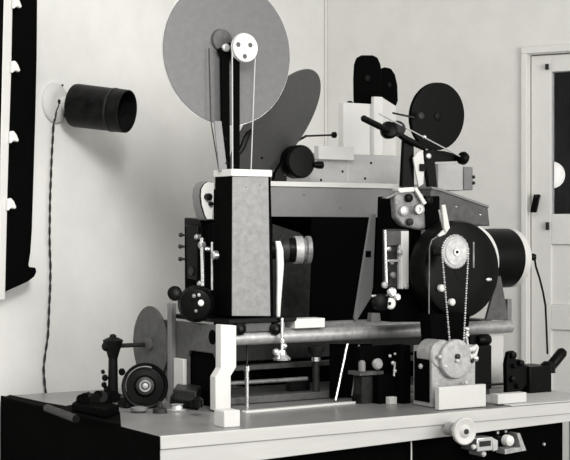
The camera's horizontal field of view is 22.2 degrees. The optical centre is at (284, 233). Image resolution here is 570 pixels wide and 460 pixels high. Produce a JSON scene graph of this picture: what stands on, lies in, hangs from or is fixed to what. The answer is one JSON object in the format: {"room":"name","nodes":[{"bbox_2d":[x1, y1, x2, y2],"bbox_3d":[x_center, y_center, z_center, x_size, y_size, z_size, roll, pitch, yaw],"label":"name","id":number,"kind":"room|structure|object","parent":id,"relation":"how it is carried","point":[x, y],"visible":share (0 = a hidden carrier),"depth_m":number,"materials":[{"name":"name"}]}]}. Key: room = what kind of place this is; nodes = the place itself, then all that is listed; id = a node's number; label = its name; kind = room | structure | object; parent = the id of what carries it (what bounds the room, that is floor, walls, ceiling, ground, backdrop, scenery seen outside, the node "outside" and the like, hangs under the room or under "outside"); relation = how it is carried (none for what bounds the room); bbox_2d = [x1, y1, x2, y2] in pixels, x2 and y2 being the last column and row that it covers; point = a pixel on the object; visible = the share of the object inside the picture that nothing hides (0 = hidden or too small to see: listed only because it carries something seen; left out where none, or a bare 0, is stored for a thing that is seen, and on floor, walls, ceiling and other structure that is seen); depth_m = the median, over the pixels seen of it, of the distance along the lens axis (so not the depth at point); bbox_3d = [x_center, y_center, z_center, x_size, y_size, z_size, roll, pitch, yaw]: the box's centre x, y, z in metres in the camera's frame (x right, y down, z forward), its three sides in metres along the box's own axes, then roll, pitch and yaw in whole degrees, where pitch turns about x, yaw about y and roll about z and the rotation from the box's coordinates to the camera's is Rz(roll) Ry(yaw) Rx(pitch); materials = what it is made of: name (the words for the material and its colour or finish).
{"room":"workshop","nodes":[
{"label":"workshop","id":0,"kind":"room"},
{"bbox_2d":[0,0,323,459],"bbox_3d":[-0.968,-0.041,4.173,0.120,2.750,4.720,0,0,29],"label":"wall","id":1,"kind":"structure","parent":0,"point":[120,202],"depth_m":4.73,"materials":[{"name":"paint"}]},
{"bbox_2d":[0,0,11,299],"bbox_3d":[-0.825,-0.460,4.162,0.070,1.297,0.087,0,0,29],"label":"board","id":2,"kind":"object","parent":1,"relation":"attached to","point":[5,5],"visible":1,"depth_m":4.14,"materials":[{"name":"white wood"}]},
{"bbox_2d":[5,198,15,210],"bbox_3d":[-0.803,-0.085,4.169,0.052,0.036,0.035,0,0,29],"label":"hook","id":3,"kind":"object","parent":2,"relation":"attached to","point":[10,204],"visible":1,"depth_m":4.15,"materials":[{"name":"white plastic"}]},
{"bbox_2d":[8,131,18,142],"bbox_3d":[-0.798,-0.278,4.178,0.052,0.036,0.035,0,0,29],"label":"hook","id":4,"kind":"object","parent":2,"relation":"attached to","point":[12,137],"visible":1,"depth_m":4.16,"materials":[{"name":"white plastic"}]},
{"bbox_2d":[9,61,19,72],"bbox_3d":[-0.795,-0.480,4.184,0.052,0.036,0.035,0,0,29],"label":"hook","id":5,"kind":"object","parent":2,"relation":"attached to","point":[14,66],"visible":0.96,"depth_m":4.16,"materials":[{"name":"white ceramic"}]},
{"bbox_2d":[11,0,21,8],"bbox_3d":[-0.791,-0.666,4.190,0.052,0.036,0.035,0,0,29],"label":"hook","id":6,"kind":"object","parent":2,"relation":"attached to","point":[15,3],"visible":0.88,"depth_m":4.17,"materials":[{"name":"white ceramic"}]},
{"bbox_2d":[5,0,36,291],"bbox_3d":[-0.795,-0.488,4.269,0.050,1.314,0.160,0,0,29],"label":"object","id":7,"kind":"object","parent":1,"relation":"hanging from","point":[24,19],"visible":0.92,"depth_m":4.25,"materials":[{"name":"black metal"}]},
{"bbox_2d":[42,83,136,392],"bbox_3d":[-0.601,0.011,4.473,0.266,0.961,0.160,0,0,16],"label":"wall lamp","id":8,"kind":"object","parent":1,"relation":"attached to","point":[82,106],"depth_m":4.45,"materials":[{"name":"black metal"}]},
{"bbox_2d":[60,96,65,110],"bbox_3d":[-0.669,-0.399,4.509,0.056,0.067,0.068,0,0,24],"label":"socket","id":9,"kind":"object","parent":8,"relation":"attached to","point":[62,98],"depth_m":4.49,"materials":[{"name":"white plastic"}]},
{"bbox_2d":[324,0,326,145],"bbox_3d":[0.171,-0.041,6.094,0.008,2.750,0.012,0,0,29],"label":"trim","id":10,"kind":"structure","parent":1,"relation":"attached to","point":[325,1],"depth_m":6.09,"materials":[{"name":"paint"}]},
{"bbox_2d":[327,0,569,363],"bbox_3d":[1.599,-0.041,5.380,3.200,2.750,0.120,0,0,29],"label":"wall","id":11,"kind":"structure","parent":0,"point":[473,47],"depth_m":5.78,"materials":[{"name":"paint"}]},
{"bbox_2d":[521,44,569,363],"bbox_3d":[1.315,0.301,5.458,0.892,2.065,0.016,0,0,29],"label":"trim","id":12,"kind":"structure","parent":11,"relation":"attached to","point":[525,51],"depth_m":5.66,"materials":[{"name":"paint"}]},
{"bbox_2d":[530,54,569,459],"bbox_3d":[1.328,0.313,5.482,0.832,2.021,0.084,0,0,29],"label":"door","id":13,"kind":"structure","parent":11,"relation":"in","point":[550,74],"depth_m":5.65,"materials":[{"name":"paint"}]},
{"bbox_3d":[0.455,1.359,3.316,5.574,0.050,5.029,0,0,-32],"label":"floor","id":14,"kind":"structure","parent":0,"visible":0},
{"bbox_2d":[1,385,569,459],"bbox_3d":[0.053,0.903,4.202,1.456,0.860,1.012,0,0,-32],"label":"workbench","id":15,"kind":"object","parent":14,"relation":"on","point":[367,431],"depth_m":3.79,"materials":[{"name":"white wood"}]},
{"bbox_2d":[43,404,79,422],"bbox_3d":[-0.570,0.456,3.689,0.020,0.020,0.251,0,0,-26],"label":"bar","id":16,"kind":"object","parent":15,"relation":"on","point":[48,408],"visible":1,"depth_m":3.66,"materials":[{"name":"grey metal"}]},
{"bbox_2d":[4,395,120,426],"bbox_3d":[-0.564,0.471,3.912,0.152,0.006,0.771,0,0,-32],"label":"sheet","id":17,"kind":"object","parent":15,"relation":"on","point":[115,420],"visible":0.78,"depth_m":3.86,"materials":[{"name":"black"}]},
{"bbox_2d":[72,389,120,417],"bbox_3d":[-0.497,0.447,3.853,0.138,0.071,0.367,0,0,-32],"label":"clamp","id":18,"kind":"object","parent":15,"relation":"on","point":[98,403],"visible":1,"depth_m":3.81,"materials":[{"name":"black metal"}]},
{"bbox_2d":[101,334,144,395],"bbox_3d":[-0.443,0.381,4.222,0.204,0.185,0.064,0,0,-32],"label":"hand rewind","id":19,"kind":"object","parent":15,"relation":"on","point":[112,345],"visible":0.77,"depth_m":4.17,"materials":[{"name":"black metal"}]},
{"bbox_2d":[130,406,147,412],"bbox_3d":[-0.388,0.466,3.848,0.046,0.016,0.046,0,0,-32],"label":"dish","id":20,"kind":"object","parent":15,"relation":"on","point":[136,409],"visible":1,"depth_m":3.83,"materials":[{"name":"grey paint"}]},
{"bbox_2d":[118,363,167,408],"bbox_3d":[-0.384,0.415,3.961,0.130,0.130,0.098,0,0,-32],"label":"wheel","id":21,"kind":"object","parent":15,"relation":"on","point":[143,384],"visible":0.91,"depth_m":3.94,"materials":[{"name":"black metal"}]},
{"bbox_2d":[133,306,166,371],"bbox_3d":[-0.387,0.341,4.221,0.036,0.263,0.221,0,0,-32],"label":"wheel","id":22,"kind":"object","parent":15,"relation":"on","point":[150,328],"visible":0.71,"depth_m":4.21,"materials":[{"name":"grey paint"}]},
{"bbox_2d":[153,401,167,413],"bbox_3d":[-0.331,0.459,3.837,0.040,0.030,0.040,0,0,-32],"label":"weight","id":23,"kind":"object","parent":15,"relation":"on","point":[159,409],"visible":1,"depth_m":3.83,"materials":[{"name":"metal"}]},
{"bbox_2d":[167,303,175,400],"bbox_3d":[-0.321,0.334,4.108,0.016,0.277,0.025,0,0,-32],"label":"bar","id":24,"kind":"object","parent":15,"relation":"on","point":[171,307],"visible":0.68,"depth_m":4.10,"materials":[{"name":"grey paint"}]},
{"bbox_2d":[168,403,185,411],"bbox_3d":[-0.289,0.465,3.881,0.052,0.018,0.052,0,0,-32],"label":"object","id":25,"kind":"object","parent":15,"relation":"on","point":[177,407],"visible":1,"depth_m":3.87,"materials":[{"name":"metal"}]},
{"bbox_2d":[170,384,202,409],"bbox_3d":[-0.270,0.447,3.981,0.094,0.054,0.467,0,0,-3],"label":"base casting","id":26,"kind":"object","parent":15,"relation":"on","point":[189,395],"visible":0.94,"depth_m":3.91,"materials":[{"name":"black metal"}]},
{"bbox_2d":[214,408,239,427],"bbox_3d":[-0.143,0.453,3.574,0.046,0.041,0.050,0,0,-32],"label":"wooden block","id":27,"kind":"object","parent":15,"relation":"on","point":[226,417],"visible":1,"depth_m":3.56,"materials":[{"name":"white wood"}]},
{"bbox_2d":[242,401,355,412],"bbox_3d":[0.045,0.471,3.947,0.381,0.006,0.020,0,0,-36],"label":"straightedge","id":28,"kind":"object","parent":15,"relation":"on","point":[345,402],"visible":1,"depth_m":3.93,"materials":[{"name":"white metal"}]},
{"bbox_2d":[214,153,417,386],"bbox_3d":[0.131,0.106,4.676,0.641,0.733,0.330,0,0,-32],"label":"frame","id":29,"kind":"object","parent":15,"relation":"on","point":[333,205],"visible":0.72,"depth_m":4.52,"materials":[{"name":"metal"}]},
{"bbox_2d":[230,69,320,170],"bbox_3d":[-0.029,-0.317,4.345,0.234,0.343,0.414,0,0,24],"label":"reel","id":30,"kind":"object","parent":29,"relation":"on","point":[281,127],"visible":0.6,"depth_m":4.35,"materials":[{"name":"paint"}]},
{"bbox_2d":[271,145,323,180],"bbox_3d":[0.041,-0.219,4.477,0.160,0.112,0.062,0,0,-32],"label":"roller","id":31,"kind":"object","parent":29,"relation":"on","point":[296,161],"visible":0.98,"depth_m":4.46,"materials":[{"name":"black metal"}]},
{"bbox_2d":[299,132,336,140],"bbox_3d":[0.094,-0.245,4.680,0.121,0.169,0.095,0,0,-32],"label":"rod","id":32,"kind":"object","parent":29,"relation":"on","point":[333,134],"visible":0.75,"depth_m":4.65,"materials":[{"name":"metal"}]},
{"bbox_2d":[314,146,353,159],"bbox_3d":[0.159,-0.261,4.673,0.138,0.043,0.024,0,0,-32],"label":"board","id":33,"kind":"object","parent":29,"relation":"attached to","point":[320,152],"visible":0.91,"depth_m":4.66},
{"bbox_2d":[309,218,374,320],"bbox_3d":[0.177,0.114,4.537,0.253,0.330,0.006,0,0,-32],"label":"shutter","id":34,"kind":"object","parent":29,"relation":"hanging from","point":[338,243],"depth_m":4.52,"materials":[{"name":"black metal"}]},
{"bbox_2d":[339,97,395,155],"bbox_3d":[0.278,-0.357,4.805,0.213,0.194,0.048,0,0,-32],"label":"box","id":35,"kind":"object","parent":29,"relation":"on","point":[365,139],"visible":0.88,"depth_m":4.79,"materials":[{"name":"white metal"}]},
{"bbox_2d":[353,55,381,103],"bbox_3d":[0.279,-0.435,4.854,0.117,0.330,0.021,0,0,-32],"label":"magazine","id":36,"kind":"object","parent":29,"relation":"on","point":[367,73],"visible":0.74,"depth_m":4.84,"materials":[{"name":"black metal"}]},
{"bbox_2d":[381,67,397,105],"bbox_3d":[0.347,-0.420,4.926,0.088,0.292,0.021,0,0,-32],"label":"magazine","id":37,"kind":"object","parent":29,"relation":"on","point":[389,83],"visible":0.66,"depth_m":4.92,"materials":[{"name":"black metal"}]},
{"bbox_2d":[420,164,474,190],"bbox_3d":[0.517,-0.179,4.622,0.145,0.083,0.111,0,0,-32],"label":"switch box","id":38,"kind":"object","parent":29,"relation":"attached to","point":[450,177],"visible":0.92,"depth_m":4.58,"materials":[{"name":"grey paint"}]},
{"bbox_2d":[164,299,513,409],"bbox_3d":[0.187,0.337,4.278,1.085,0.273,0.375,0,0,-32],"label":"base frame","id":39,"kind":"object","parent":15,"relation":"on","point":[207,355],"depth_m":4.10,"materials":[{"name":"grey metal"}]},
{"bbox_2d":[167,218,223,321],"bbox_3d":[-0.227,0.097,4.046,0.238,0.287,0.232,0,0,-32],"label":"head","id":40,"kind":"object","parent":39,"relation":"on","point":[196,303],"visible":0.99,"depth_m":4.00},
{"bbox_2d":[192,181,213,219],"bbox_3d":[-0.224,-0.093,4.015,0.044,0.108,0.065,0,0,-32],"label":"guide","id":41,"kind":"object","parent":40,"relation":"attached to","point":[203,191],"visible":1,"depth_m":4.00,"materials":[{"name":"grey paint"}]},
{"bbox_2d":[272,236,312,263],"bbox_3d":[-0.014,0.045,4.120,0.178,0.080,0.080,0,0,-11],"label":"barrel","id":42,"kind":"object","parent":40,"relation":"attached to","point":[296,249],"visible":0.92,"depth_m":4.10,"materials":[{"name":"metal"}]},
{"bbox_2d":[176,314,296,334],"bbox_3d":[-0.139,0.253,4.085,0.217,0.048,0.327,0,0,-32],"label":"carriage","id":43,"kind":"object","parent":39,"relation":"on","point":[252,323],"visible":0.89,"depth_m":3.96,"materials":[{"name":"black metal"}]},
{"bbox_2d":[213,169,273,315],"bbox_3d":[-0.113,0.025,3.996,0.138,0.402,0.102,0,0,-32],"label":"column","id":44,"kind":"structure","parent":43,"relation":"on","point":[243,218],"depth_m":3.96,"materials":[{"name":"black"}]},
{"bbox_2d":[214,42,253,171],"bbox_3d":[-0.145,-0.351,4.000,0.134,0.362,0.048,0,0,-32],"label":"stand","id":45,"kind":"object","parent":44,"relation":"on","point":[221,128],"visible":0.93,"depth_m":4.00,"materials":[{"name":"black metal"}]},
{"bbox_2d":[162,0,289,125],"bbox_3d":[-0.156,-0.506,4.034,0.409,0.409,0.047,0,0,-32],"label":"reel","id":46,"kind":"object","parent":45,"relation":"attached to","point":[192,27],"visible":0.9,"depth_m":4.02,"materials":[{"name":"grey paint"}]},
{"bbox_2d":[208,48,217,165],"bbox_3d":[-0.195,-0.342,3.986,0.034,0.340,0.003,0,0,23],"label":"belt","id":47,"kind":"object","parent":46,"relation":"attached to","point":[208,48],"visible":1,"depth_m":3.99,"materials":[{"name":"rubber"}]},
{"bbox_2d":[231,33,257,61],"bbox_3d":[-0.118,-0.513,4.009,0.079,0.079,0.042,0,0,-32],"label":"pulley","id":48,"kind":"object","parent":45,"relation":"attached to","point":[245,48],"visible":1,"depth_m":3.99,"materials":[{"name":"white metal"}]},
{"bbox_2d":[231,33,255,168],"bbox_3d":[-0.112,-0.364,3.999,0.083,0.380,0.004,0,0,-32],"label":"belt","id":49,"kind":"object","parent":48,"relation":"hanging from","point":[240,33],"visible":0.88,"depth_m":3.98,"materials":[{"name":"grey paint"}]},
{"bbox_2d":[275,241,283,316],"bbox_3d":[-0.015,0.124,4.017,0.026,0.210,0.008,0,0,-32],"label":"lever","id":50,"kind":"object","parent":43,"relation":"on","point":[279,249],"visible":1,"depth_m":4.01,"materials":[{"name":"white metal"}]},
{"bbox_2d":[285,317,324,327],"bbox_3d":[0.055,0.248,4.060,0.100,0.026,0.055,0,0,-32],"label":"block","id":51,"kind":"object","parent":39,"relation":"on","point":[305,322],"visible":0.91,"depth_m":4.04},
{"bbox_2d":[353,214,375,321],"bbox_3d":[0.231,0.098,4.206,0.076,0.312,0.010,0,0,-32],"label":"plate","id":52,"kind":"object","parent":39,"relation":"attached to","point":[365,286],"visible":1,"depth_m":4.21,"materials":[{"name":"grey paint"}]},
{"bbox_2d":[367,187,439,321],"bbox_3d":[0.327,0.061,4.133,0.258,0.386,0.129,0,0,-32],"label":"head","id":53,"kind":"object","parent":39,"relation":"on","point":[403,213],"visible":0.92,"depth_m":4.09},
{"bbox_2d":[334,344,348,400],"bbox_3d":[0.158,0.386,4.059,0.007,0.155,0.079,0,0,29],"label":"rod","id":54,"kind":"object","parent":15,"relation":"on","point":[346,348],"visible":1,"depth_m":4.06,"materials":[{"name":"silver metal"}]},
{"bbox_2d":[351,345,359,395],"bbox_3d":[0.200,0.387,4.109,0.005,0.143,0.043,0,0,35],"label":"rod","id":55,"kind":"object","parent":15,"relation":"on","point":[358,345],"visible":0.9,"depth_m":4.10,"materials":[{"name":"grey metal"}]},
{"bbox_2d":[352,394,364,403],"bbox_3d":[0.207,0.462,4.064,0.040,0.024,0.040,0,0,-32],"label":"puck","id":56,"kind":"object","parent":15,"relation":"on","point":[356,398],"visible":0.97,"depth_m":4.05,"materials":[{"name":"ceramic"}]},
{"bbox_2d":[329,344,410,403],"bbox_3d":[0.248,0.394,4.110,0.166,0.168,0.206,0,0,-32],"label":"equipment box","id":57,"kind":"object","parent":15,"relation":"on","point":[367,362],"visible":0.99,"depth_m":4.06,"materials":[{"name":"black metal"}]},
{"bbox_2d":[348,370,383,375],"bbox_3d":[0.227,0.389,4.070,0.081,0.011,0.060,0,0,-32],"label":"tray","id":58,"kind":"object","parent":57,"relation":"on","point":[352,372],"depth_m":4.05,"materials":[{"name":"grey paint"}]},
{"bbox_2d":[386,396,396,403],"bbox_3d":[0.297,0.464,4.043,0.024,0.020,0.020,0,0,-32],"label":"cube","id":59,"kind":"object","parent":15,"relation":"on","point":[390,399],"visible":1,"depth_m":4.04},
{"bbox_2d":[410,441,411,459],"bbox_3d":[0.332,0.603,3.821,0.005,0.142,0.012,0,0,-2],"label":"pull cord","id":60,"kind":"object","parent":15,"relation":"hanging from","point":[410,441],"visible":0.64,"depth_m":3.82,"materials":[{"name":"white"}]},
{"bbox_2d":[414,327,478,406],"bbox_3d":[0.446,0.364,4.012,0.163,0.216,0.111,0,0,-32],"label":"gearbox","id":61,"kind":"object","parent":15,"relation":"on","point":[437,362],"visible":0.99,"depth_m":3.97,"materials":[{"name":"metal"}]},
{"bbox_2d":[409,221,508,342],"bbox_3d":[0.519,0.134,4.151,0.366,0.344,0.129,0,0,-32],"label":"housing","id":62,"kind":"object","parent":61,"relation":"on","point":[484,285],"visible":0.92,"depth_m":4.08,"materials":[{"name":"black metal"}]},
{"bbox_2d":[438,205,449,236],"bbox_3d":[0.434,-0.036,3.978,0.035,0.089,0.015,0,0,-32],"label":"lever","id":63,"kind":"object","parent":62,"relation":"attached to","point":[443,215],"visible":1,"depth_m":3.97,"materials":[{"name":"white metal"}]},
{"bbox_2d":[433,236,468,268],"bbox_3d":[0.445,0.049,4.010,0.092,0.092,0.102,0,0,-32],"label":"wheel","id":64,"kind":"object","parent":62,"relation":"attached to","point":[455,250],"visible":1,"depth_m":3.97,"materials":[{"name":"metal"}]},
{"bbox_2d":[441,234,468,341],"bbox_3d":[0.467,0.174,3.976,0.098,0.348,0.006,0,0,-32],"label":"chain","id":65,"kind":"object","parent":64,"relation":"attached to","point":[453,234],"visible":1,"depth_m":3.96,"materials":[{"name":"metal"}]},
{"bbox_2d":[417,187,488,225],"bbox_3d":[0.492,-0.082,4.354,0.234,0.115,0.110,0,0,-32],"label":"plate","id":66,"kind":"object","parent":62,"relation":"on","point":[458,207],"visible":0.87,"depth_m":4.31,"materials":[{"name":"grey paint"}]},
{"bbox_2d":[361,112,469,187],"bbox_3d":[0.382,-0.231,4.332,0.438,0.261,0.064,0,0,-38],"label":"support","id":67,"kind":"object","parent":66,"relation":"on","point":[423,161],"visible":0.95,"depth_m":4.33,"materials":[{"name":"black metal"}]},
{"bbox_2d":[408,82,463,149],"bbox_3d":[0.468,-0.363,4.473,0.208,0.209,0.052,0,0,-41],"label":"reel","id":68,"kind":"object","parent":67,"relation":"attached to","point":[437,109],"visible":0.94,"depth_m":4.46,"materials":[{"name":"black metal"}]},
{"bbox_2d":[485,228,535,287],"bbox_3d":[0.634,0.073,4.407,0.287,0.180,0.180,0,0,-32],"label":"drum","id":69,"kind":"object","parent":62,"relation":"attached to","point":[516,258],"visible":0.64,"depth_m":4.35,"materials":[{"name":"black metal"}]},
{"bbox_2d":[534,258,548,353],"bbox_3d":[0.787,0.221,4.455,0.059,0.297,0.006,0,0,-32],"label":"cable","id":70,"kind":"object","parent":69,"relation":"hanging from","point":[536,268],"visible":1,"depth_m":4.46,"materials":[{"name":"black rubber"}]},
{"bbox_2d":[443,418,475,444],"bbox_3d":[0.452,0.515,3.810,0.071,0.071,0.084,0,0,-32],"label":"pulley","id":71,"kind":"object","parent":15,"relation":"attached to","point":[463,431],"visible":1,"depth_m":3.78,"materials":[{"name":"white ceramic"}]},
{"bbox_2d":[435,384,485,409],"bbox_3d":[0.476,0.441,3.931,0.162,0.061,0.018,0,0,-32],"label":"base block","id":72,"kind":"object","parent":15,"relation":"on","point":[472,395],"visible":1,"depth_m":3.92,"materials":[{"name":"white plastic"}]},
{"bbox_2d":[461,434,497,456],"bbox_3d":[0.517,0.571,3.904,0.089,0.053,0.075,0,0,-32],"label":"meter box","id":73,"kind":"object","parent":15,"relation":"attached to","point":[480,444],"visible":0.96,"depth_m":3.88,"materials":[{"name":"silver metal"}]},
{"bbox_2d":[491,434,513,445],"bbox_3d":[0.590,0.558,3.942,0.032,0.032,0.077,0,0,-32],"label":"knob","id":74,"kind":"object","parent":15,"relation":"attached to","point":[507,440],"visible":0.95,"depth_m":3.92,"materials":[{"name":"white plastic"}]},
{"bbox_2d":[491,391,525,403],"bbox_3d":[0.622,0.455,4.031,0.104,0.028,0.030,0,0,-32],"label":"plinth","id":75,"kind":"object","parent":15,"relation":"on","point":[507,397],"visible":1,"depth_m":4.01,"materials":[{"name":"plastic"}]},
{"bbox_2d":[486,388,569,405],"bbox_3d":[0.679,0.472,4.225,0.362,0.004,0.356,0,0,-32],"label":"board","id":76,"kind":"object","parent":15,"relation":"on","point":[554,396],"visible":0.36,"depth_m":4.17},
{"bbox_2d":[468,334,491,393],"bbox_3d":[0.559,0.384,4.272,0.081,0.180,0.090,0,0,-32],"label":"motor","id":77,"kind":"object","parent":76,"relation":"on","point":[483,365],"visible":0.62,"depth_m":4.24,"materials":[{"name":"metal"}]},
{"bbox_2d":[486,348,566,392],"bbox_3d":[0.686,0.411,4.302,0.347,0.138,0.093,0,0,-32],"label":"film splicer","id":78,"kind":"object","parent":76,"relation":"on","point":[518,376],"visible":0.81,"depth_m":4.28,"materials":[{"name":"black metal"}]},
{"bbox_2d":[541,361,554,372],"bbox_3d":[0.787,0.398,4.337,0.044,0.034,0.044,0,0,-32],"label":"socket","id":79,"kind":"object","parent":78,"relation":"attached to","point":[547,366],"depth_m":4.32,"materials":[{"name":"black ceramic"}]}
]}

